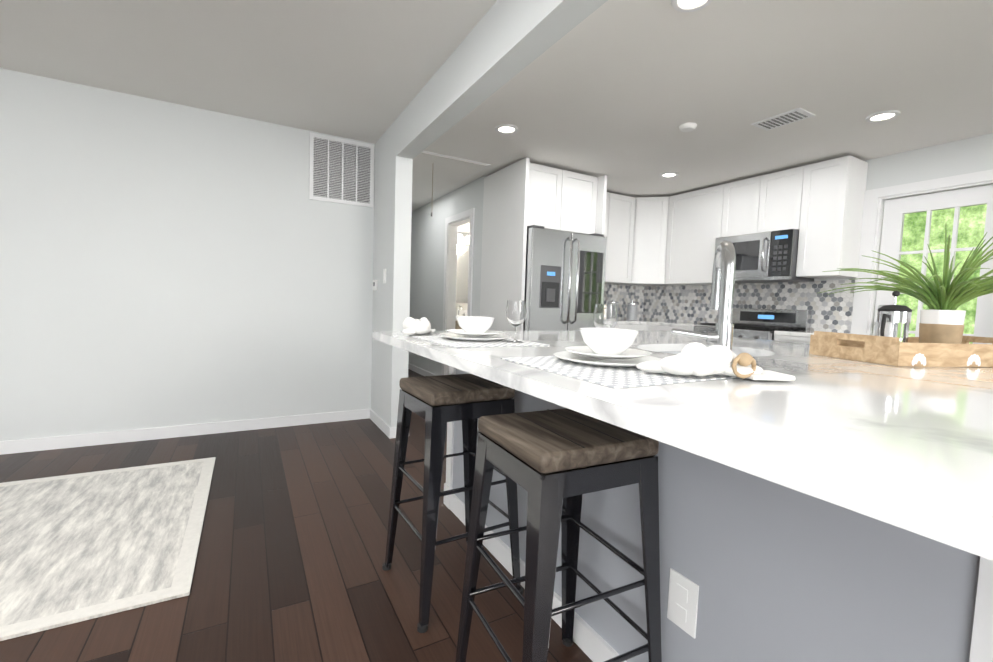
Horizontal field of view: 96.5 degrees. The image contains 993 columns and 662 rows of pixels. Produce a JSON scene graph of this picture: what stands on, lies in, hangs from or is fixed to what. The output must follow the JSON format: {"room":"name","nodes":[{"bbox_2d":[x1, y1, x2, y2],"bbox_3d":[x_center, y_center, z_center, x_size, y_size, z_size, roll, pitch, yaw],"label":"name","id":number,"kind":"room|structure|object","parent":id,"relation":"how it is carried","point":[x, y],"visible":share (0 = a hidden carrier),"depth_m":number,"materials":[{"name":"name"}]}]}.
{"room":"kitchen","nodes":[
{"label":"kitchen","id":0,"kind":"room"},
{"bbox_2d":[0,68,371,440],"bbox_3d":[-3.507,-0.415,2.628,5.730,2.410,0.120,0,4,-29],"label":"wall","id":1,"kind":"structure","parent":0,"point":[164,264],"depth_m":3.18,"materials":[{"name":"paint"}]},
{"bbox_2d":[0,409,367,454],"bbox_3d":[-3.557,0.750,2.621,5.570,0.085,0.013,0,4,-29],"label":"baseboard","id":2,"kind":"structure","parent":1,"relation":"attached to","point":[53,442],"depth_m":3.26,"materials":[{"name":"white wood"}]},
{"bbox_2d":[309,132,373,207],"bbox_3d":[-1.292,-1.339,3.719,0.517,0.530,0.011,0,4,-29],"label":"air vent","id":3,"kind":"object","parent":1,"relation":"in","point":[341,171],"visible":1,"depth_m":3.71,"materials":[{"name":"white metal"}]},
{"bbox_2d":[0,369,592,661],"bbox_3d":[-0.571,1.005,1.361,9.600,0.060,11.900,0,4,-29],"label":"floor","id":4,"kind":"structure","parent":0,"point":[290,558],"depth_m":1.75,"materials":[{"name":"brown wood"}]},
{"bbox_2d":[0,457,215,640],"bbox_3d":[-2.530,0.885,1.631,2.450,0.012,1.500,0,4,-29],"label":"rug","id":5,"kind":"object","parent":4,"relation":"on","point":[76,548],"visible":0.97,"depth_m":1.88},
{"bbox_2d":[382,374,522,632],"bbox_3d":[-0.167,0.578,1.691,0.429,0.777,0.429,0,4,-29],"label":"bar stool","id":6,"kind":"object","parent":4,"relation":"on","point":[437,403],"visible":0.83,"depth_m":1.57,"materials":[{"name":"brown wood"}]},
{"bbox_2d":[455,306,466,328],"bbox_3d":[-0.299,0.156,6.241,0.960,1.013,0.548,0,4,-29],"label":"bathroom vanity","id":7,"kind":"object","parent":4,"relation":"on","point":[461,313],"visible":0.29,"depth_m":6.23,"materials":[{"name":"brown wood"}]},
{"bbox_2d":[455,408,661,661],"bbox_3d":[0.155,0.625,1.139,0.435,0.777,0.435,0,4,-29],"label":"bar stool","id":8,"kind":"object","parent":4,"relation":"on","point":[556,464],"visible":1,"depth_m":1.03,"materials":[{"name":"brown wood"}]},
{"bbox_2d":[523,225,606,330],"bbox_3d":[0.485,-0.106,4.592,0.883,1.765,0.951,0,4,-29],"label":"refrigerator","id":9,"kind":"object","parent":4,"relation":"on","point":[564,279],"visible":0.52,"depth_m":4.16,"materials":[{"name":"metal"}]},
{"bbox_2d":[614,323,645,329],"bbox_3d":[1.379,0.342,5.322,0.512,0.875,0.659,0,4,-29],"label":"base cabinet","id":10,"kind":"object","parent":4,"relation":"on","point":[630,326],"depth_m":5.05,"materials":[{"name":"wood"}]},
{"bbox_2d":[646,323,692,330],"bbox_3d":[2.140,0.386,5.043,0.658,0.875,0.698,0,4,-29],"label":"base cabinet","id":11,"kind":"object","parent":4,"relation":"on","point":[649,326],"depth_m":4.96,"materials":[{"name":"wood"}]},
{"bbox_2d":[617,319,669,322],"bbox_3d":[1.475,-0.114,5.358,1.506,0.035,0.623,0,4,-29],"label":"countertop","id":12,"kind":"structure","parent":11,"relation":"on","point":[619,320],"depth_m":5.19,"materials":[{"name":"white stone"}]},
{"bbox_2d":[607,300,618,319],"bbox_3d":[1.421,-0.262,5.423,0.140,0.247,0.140,0,4,-29],"label":"canister","id":13,"kind":"object","parent":12,"relation":"on","point":[612,302],"visible":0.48,"depth_m":5.37,"materials":[{"name":"silver metal"}]},
{"bbox_2d":[626,301,637,319],"bbox_3d":[1.693,-0.255,5.530,0.133,0.237,0.133,0,4,-29],"label":"canister","id":14,"kind":"object","parent":12,"relation":"on","point":[632,309],"visible":1,"depth_m":5.48,"materials":[{"name":"silver metal"}]},
{"bbox_2d":[666,323,709,326],"bbox_3d":[2.177,-0.067,5.011,0.623,0.035,0.673,0,4,-29],"label":"countertop","id":15,"kind":"structure","parent":11,"relation":"on","point":[667,324],"depth_m":4.78,"materials":[{"name":"white stone"}]},
{"bbox_2d":[444,334,992,661],"bbox_3d":[0.905,0.550,1.834,1.580,0.885,2.025,0,4,-29],"label":"kitchen island","id":16,"kind":"object","parent":4,"relation":"on","point":[824,509],"depth_m":0.93,"materials":[{"name":"stone"}]},
{"bbox_2d":[373,338,524,365],"bbox_3d":[0.491,0.066,2.242,2.000,0.001,0.870,0,4,-29],"label":"island countertop","id":17,"kind":"structure","parent":16,"relation":"on","point":[444,354],"depth_m":1.44,"materials":[{"name":"white stone"}]},
{"bbox_2d":[402,317,435,334],"bbox_3d":[-0.351,-0.026,2.029,0.240,0.075,0.307,0,4,-29],"label":"napkin","id":18,"kind":"object","parent":17,"relation":"on","point":[411,326],"visible":1,"depth_m":1.94,"materials":[{"name":"fabric"}]},
{"bbox_2d":[411,336,548,347],"bbox_3d":[-0.080,0.038,1.798,0.400,0.003,0.450,0,4,-29],"label":"placemat","id":19,"kind":"object","parent":17,"relation":"on","point":[450,342],"visible":0.64,"depth_m":1.69,"materials":[{"name":"white fabric"}]},
{"bbox_2d":[439,329,509,340],"bbox_3d":[-0.089,0.017,1.825,0.296,0.032,0.296,0,4,-29],"label":"plate","id":20,"kind":"object","parent":19,"relation":"on","point":[462,334],"visible":0.88,"depth_m":1.77,"materials":[{"name":"white ceramic"}]},
{"bbox_2d":[456,316,493,332],"bbox_3d":[-0.088,-0.024,1.822,0.160,0.066,0.160,0,4,-29],"label":"bowl","id":21,"kind":"object","parent":20,"relation":"on","point":[469,324],"visible":0.88,"depth_m":1.77,"materials":[{"name":"white ceramic"}]},
{"bbox_2d":[506,300,526,342],"bbox_3d":[0.077,-0.038,1.746,0.082,0.165,0.082,0,4,-29],"label":"wine glass","id":22,"kind":"object","parent":19,"relation":"on","point":[516,311],"visible":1,"depth_m":1.71,"materials":[{"name":"clear glass"}]},
{"bbox_2d":[593,304,617,327],"bbox_3d":[0.378,-0.011,1.544,0.082,0.165,0.082,0,4,-29],"label":"wine glass","id":23,"kind":"object","parent":16,"relation":"on","point":[605,315],"visible":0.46,"depth_m":1.51,"materials":[{"name":"clear glass"}]},
{"bbox_2d":[500,356,738,388],"bbox_3d":[0.296,0.093,1.150,0.400,0.003,0.450,0,4,-29],"label":"placemat","id":24,"kind":"object","parent":16,"relation":"on","point":[620,377],"visible":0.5,"depth_m":1.03,"materials":[{"name":"white fabric"}]},
{"bbox_2d":[553,346,660,366],"bbox_3d":[0.306,0.070,1.223,0.296,0.032,0.296,0,4,-29],"label":"plate","id":25,"kind":"object","parent":24,"relation":"on","point":[628,357],"visible":0.94,"depth_m":1.21,"materials":[{"name":"white ceramic"}]},
{"bbox_2d":[579,328,638,354],"bbox_3d":[0.307,0.029,1.221,0.160,0.066,0.160,0,4,-29],"label":"bowl","id":26,"kind":"object","parent":25,"relation":"on","point":[608,341],"visible":1,"depth_m":1.17,"materials":[{"name":"white ceramic"}]},
{"bbox_2d":[671,241,735,350],"bbox_3d":[0.719,-0.106,1.462,0.238,0.388,0.154,0,4,-29],"label":"faucet","id":27,"kind":"object","parent":16,"relation":"on","point":[723,283],"visible":0.88,"depth_m":1.42,"materials":[{"name":"silver metal"}]},
{"bbox_2d":[636,342,794,380],"bbox_3d":[0.515,0.068,1.030,0.319,0.075,0.218,0,4,-29],"label":"napkin","id":28,"kind":"object","parent":16,"relation":"on","point":[697,359],"visible":1,"depth_m":0.99,"materials":[{"name":"fabric"}]},
{"bbox_2d":[485,374,992,565],"bbox_3d":[1.065,0.152,1.220,2.000,0.001,0.900,0,4,-29],"label":"island countertop","id":29,"kind":"structure","parent":16,"relation":"on","point":[939,497],"depth_m":0.53,"materials":[{"name":"white stone"}]},
{"bbox_2d":[809,331,992,366],"bbox_3d":[1.529,0.061,1.599,0.600,0.090,0.321,1,4,-10],"label":"wood tray","id":30,"kind":"object","parent":16,"relation":"on","point":[894,351],"visible":1,"depth_m":1.45,"materials":[{"name":"brown wood"}]},
{"bbox_2d":[874,291,911,341],"bbox_3d":[1.411,-0.028,1.584,0.145,0.233,0.096,0,4,-29],"label":"press","id":31,"kind":"object","parent":30,"relation":"on","point":[894,320],"visible":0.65,"depth_m":1.56,"materials":[{"name":"silver glass"}]},
{"bbox_2d":[816,226,992,343],"bbox_3d":[1.628,-0.159,1.628,0.851,0.503,0.799,0,4,-29],"label":"potted plant","id":32,"kind":"object","parent":30,"relation":"on","point":[942,319],"visible":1,"depth_m":1.61,"materials":[{"name":"green plant"}]},
{"bbox_2d":[693,308,811,339],"bbox_3d":[2.463,0.327,4.379,0.741,1.100,0.752,0,4,-29],"label":"range","id":33,"kind":"object","parent":4,"relation":"on","point":[764,324],"visible":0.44,"depth_m":4.32,"materials":[{"name":"silver metal"}]},
{"bbox_2d":[774,335,810,343],"bbox_3d":[2.784,0.480,3.938,0.619,0.875,0.338,0,4,-29],"label":"base cabinet","id":34,"kind":"object","parent":4,"relation":"on","point":[785,336],"depth_m":3.76,"materials":[{"name":"wood"}]},
{"bbox_2d":[774,331,852,334],"bbox_3d":[2.797,0.026,3.907,0.623,0.035,0.338,0,4,-29],"label":"countertop","id":35,"kind":"structure","parent":34,"relation":"on","point":[775,332],"depth_m":3.82,"materials":[{"name":"white stone"}]},
{"bbox_2d":[368,119,415,426],"bbox_3d":[-0.878,-0.395,3.665,0.130,2.410,0.630,0,4,-29],"label":"wall","id":36,"kind":"structure","parent":0,"point":[393,217],"depth_m":3.47,"materials":[{"name":"paint"}]},
{"bbox_2d":[373,280,377,289],"bbox_3d":[-1.041,-0.394,3.797,0.023,0.090,0.090,0,4,-29],"label":"thermostat","id":37,"kind":"object","parent":36,"relation":"attached to","point":[375,284],"visible":1,"depth_m":3.76,"materials":[{"name":"white plastic"}]},
{"bbox_2d":[368,409,395,438],"bbox_3d":[-0.969,0.766,3.687,0.013,0.085,0.613,0,4,-29],"label":"baseboard","id":38,"kind":"structure","parent":36,"relation":"attached to","point":[390,432],"depth_m":3.60,"materials":[{"name":"white wood"}]},
{"bbox_2d":[383,269,385,282],"bbox_3d":[-0.901,-0.441,3.561,0.010,0.115,0.070,0,4,-29],"label":"switch plate","id":39,"kind":"object","parent":36,"relation":"attached to","point":[384,275],"visible":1,"depth_m":3.55,"materials":[{"name":"white plastic"}]},
{"bbox_2d":[412,176,486,375],"bbox_3d":[-0.872,-0.556,6.133,0.120,2.410,3.080,0,4,-29],"label":"wall","id":40,"kind":"structure","parent":0,"point":[428,266],"depth_m":5.88,"materials":[{"name":"paint"}]},
{"bbox_2d":[408,363,437,375],"bbox_3d":[-1.182,0.571,6.555,0.013,0.085,1.970,0,4,-29],"label":"baseboard","id":41,"kind":"structure","parent":40,"relation":"attached to","point":[418,370],"depth_m":6.43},
{"bbox_2d":[441,208,474,374],"bbox_3d":[-0.425,-0.335,5.322,0.137,2.105,0.794,0,4,-29],"label":"door frame","id":42,"kind":"structure","parent":40,"relation":"attached to","point":[452,223],"depth_m":5.55,"materials":[{"name":"wood"}]},
{"bbox_2d":[456,244,468,302],"bbox_3d":[-0.425,-0.820,6.398,0.800,0.830,0.010,0,4,-29],"label":"bathroom mirror","id":43,"kind":"object","parent":40,"relation":"attached to","point":[462,273],"visible":0.29,"depth_m":6.36,"materials":[{"name":"beige mirror"}]},
{"bbox_2d":[458,231,469,240],"bbox_3d":[-0.527,-1.335,6.209,0.500,0.145,0.163,0,4,-29],"label":"sconce","id":44,"kind":"object","parent":40,"relation":"attached to","point":[461,235],"visible":0.25,"depth_m":6.29,"materials":[{"name":"silver metal"}]},
{"bbox_2d":[480,157,606,330],"bbox_3d":[0.452,-0.402,4.646,0.970,2.385,0.818,0,4,-29],"label":"upper cabinet","id":45,"kind":"object","parent":40,"relation":"attached to","point":[520,196],"visible":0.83,"depth_m":4.34,"materials":[{"name":"white wood"}]},
{"bbox_2d":[0,0,992,210],"bbox_3d":[-0.512,-1.447,1.118,9.720,0.072,12.020,0,4,-29],"label":"ceiling","id":46,"kind":"structure","parent":0,"point":[618,93],"depth_m":2.58,"materials":[{"name":"paint"}]},
{"bbox_2d":[396,0,607,158],"bbox_3d":[1.240,-1.149,-0.109,0.130,0.270,7.890,0,4,-29],"label":"beam","id":47,"kind":"structure","parent":46,"relation":"attached to","point":[503,42],"depth_m":2.10,"materials":[{"name":"paint"}]},
{"bbox_2d":[495,124,517,133],"bbox_3d":[0.077,-1.547,3.397,0.180,0.011,0.180,0,4,-29],"label":"recessed light","id":48,"kind":"object","parent":46,"relation":"in","point":[506,129],"visible":1,"depth_m":3.38,"materials":[{"name":"white plastic"}]},
{"bbox_2d":[660,172,678,177],"bbox_3d":[1.725,-1.559,4.425,0.180,0.011,0.180,0,4,-29],"label":"recessed light","id":49,"kind":"object","parent":46,"relation":"in","point":[669,174],"visible":1,"depth_m":4.41,"materials":[{"name":"white plastic"}]},
{"bbox_2d":[679,123,696,131],"bbox_3d":[1.396,-1.483,3.235,0.120,0.030,0.120,0,4,-29],"label":"smoke detector","id":50,"kind":"object","parent":46,"relation":"attached to","point":[686,127],"visible":1,"depth_m":3.21,"materials":[{"name":"white plastic"}]},
{"bbox_2d":[671,0,712,11],"bbox_3d":[0.842,-1.422,1.893,0.180,0.011,0.180,0,4,-29],"label":"recessed light","id":51,"kind":"object","parent":46,"relation":"in","point":[686,5],"visible":1,"depth_m":1.93,"materials":[{"name":"white plastic"}]},
{"bbox_2d":[751,108,814,130],"bbox_3d":[1.981,-1.463,3.071,0.200,0.009,0.320,0,4,-29],"label":"ceiling vent","id":52,"kind":"object","parent":46,"relation":"in","point":[786,118],"visible":1,"depth_m":3.05,"materials":[{"name":"white metal"}]},
{"bbox_2d":[865,110,900,121],"bbox_3d":[2.582,-1.434,2.962,0.180,0.011,0.180,0,4,-29],"label":"recessed light","id":53,"kind":"object","parent":46,"relation":"in","point":[883,116],"visible":1,"depth_m":2.95,"materials":[{"name":"white plastic"}]},
{"bbox_2d":[810,133,992,330],"bbox_3d":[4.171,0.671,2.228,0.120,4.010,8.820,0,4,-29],"label":"wall","id":54,"kind":"structure","parent":0,"point":[973,154],"depth_m":3.46,"materials":[{"name":"paint"}]},
{"bbox_2d":[604,284,644,318],"bbox_3d":[1.332,-0.378,5.612,1.508,0.450,0.004,0,4,-29],"label":"backsplash","id":55,"kind":"structure","parent":54,"relation":"attached to","point":[623,295],"depth_m":5.80,"materials":[{"name":"tile"}]},
{"bbox_2d":[604,192,675,285],"bbox_3d":[1.504,-1.091,5.300,1.506,1.025,0.608,0,4,-29],"label":"upper cabinet","id":56,"kind":"object","parent":54,"relation":"attached to","point":[636,231],"visible":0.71,"depth_m":5.28,"materials":[{"name":"white wood"}]},
{"bbox_2d":[665,183,736,284],"bbox_3d":[2.346,-1.043,4.994,0.339,1.024,0.747,0,4,-29],"label":"upper cabinet","id":57,"kind":"object","parent":54,"relation":"attached to","point":[696,218],"depth_m":4.92,"materials":[{"name":"white wood"}]},
{"bbox_2d":[725,178,752,236],"bbox_3d":[2.615,-1.235,4.515,0.339,0.560,0.440,0,4,-29],"label":"upper cabinet","id":58,"kind":"object","parent":54,"relation":"attached to","point":[740,192],"depth_m":4.47,"materials":[{"name":"white wood"}]},
{"bbox_2d":[643,280,854,332],"bbox_3d":[2.572,-0.302,4.939,0.004,0.470,2.400,0,4,-29],"label":"backsplash","id":59,"kind":"structure","parent":54,"relation":"attached to","point":[830,312],"depth_m":4.57,"materials":[{"name":"tile"}]},
{"bbox_2d":[749,166,804,233],"bbox_3d":[2.771,-1.212,4.238,0.339,0.560,0.441,0,4,-29],"label":"upper cabinet","id":60,"kind":"object","parent":54,"relation":"attached to","point":[775,205],"depth_m":4.15,"materials":[{"name":"white wood"}]},
{"bbox_2d":[715,229,813,282],"bbox_3d":[2.615,-0.716,4.376,0.474,0.448,0.752,0,4,-29],"label":"microwave","id":61,"kind":"object","parent":60,"relation":"attached to","point":[767,257],"visible":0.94,"depth_m":4.14,"materials":[{"name":"metal"}]},
{"bbox_2d":[796,155,867,278],"bbox_3d":[2.940,-0.973,3.938,0.339,0.985,0.401,0,4,-29],"label":"upper cabinet","id":62,"kind":"object","parent":54,"relation":"attached to","point":[819,206],"depth_m":3.80,"materials":[{"name":"white wood"}]},
{"bbox_2d":[851,169,992,334],"bbox_3d":[3.442,-0.108,3.524,0.157,2.145,0.974,0,4,-29],"label":"door frame","id":63,"kind":"structure","parent":54,"relation":"attached to","point":[863,314],"depth_m":3.78,"materials":[{"name":"wood"}]},
{"bbox_2d":[873,185,992,343],"bbox_3d":[3.420,-0.066,3.486,0.122,2.034,0.746,0,4,-29],"label":"exterior door","id":64,"kind":"structure","parent":54,"relation":"in","point":[896,210],"depth_m":3.50,"materials":[{"name":"white wood"}]},
{"label":"outside","id":65,"kind":"structure","parent":0,"visible":0},
{"bbox_2d":[896,204,986,343],"bbox_3d":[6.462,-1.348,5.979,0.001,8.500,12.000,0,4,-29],"label":"window glass","id":66,"kind":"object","parent":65,"point":[908,239],"depth_m":6.27,"materials":[{"name":"glass"}]}
]}

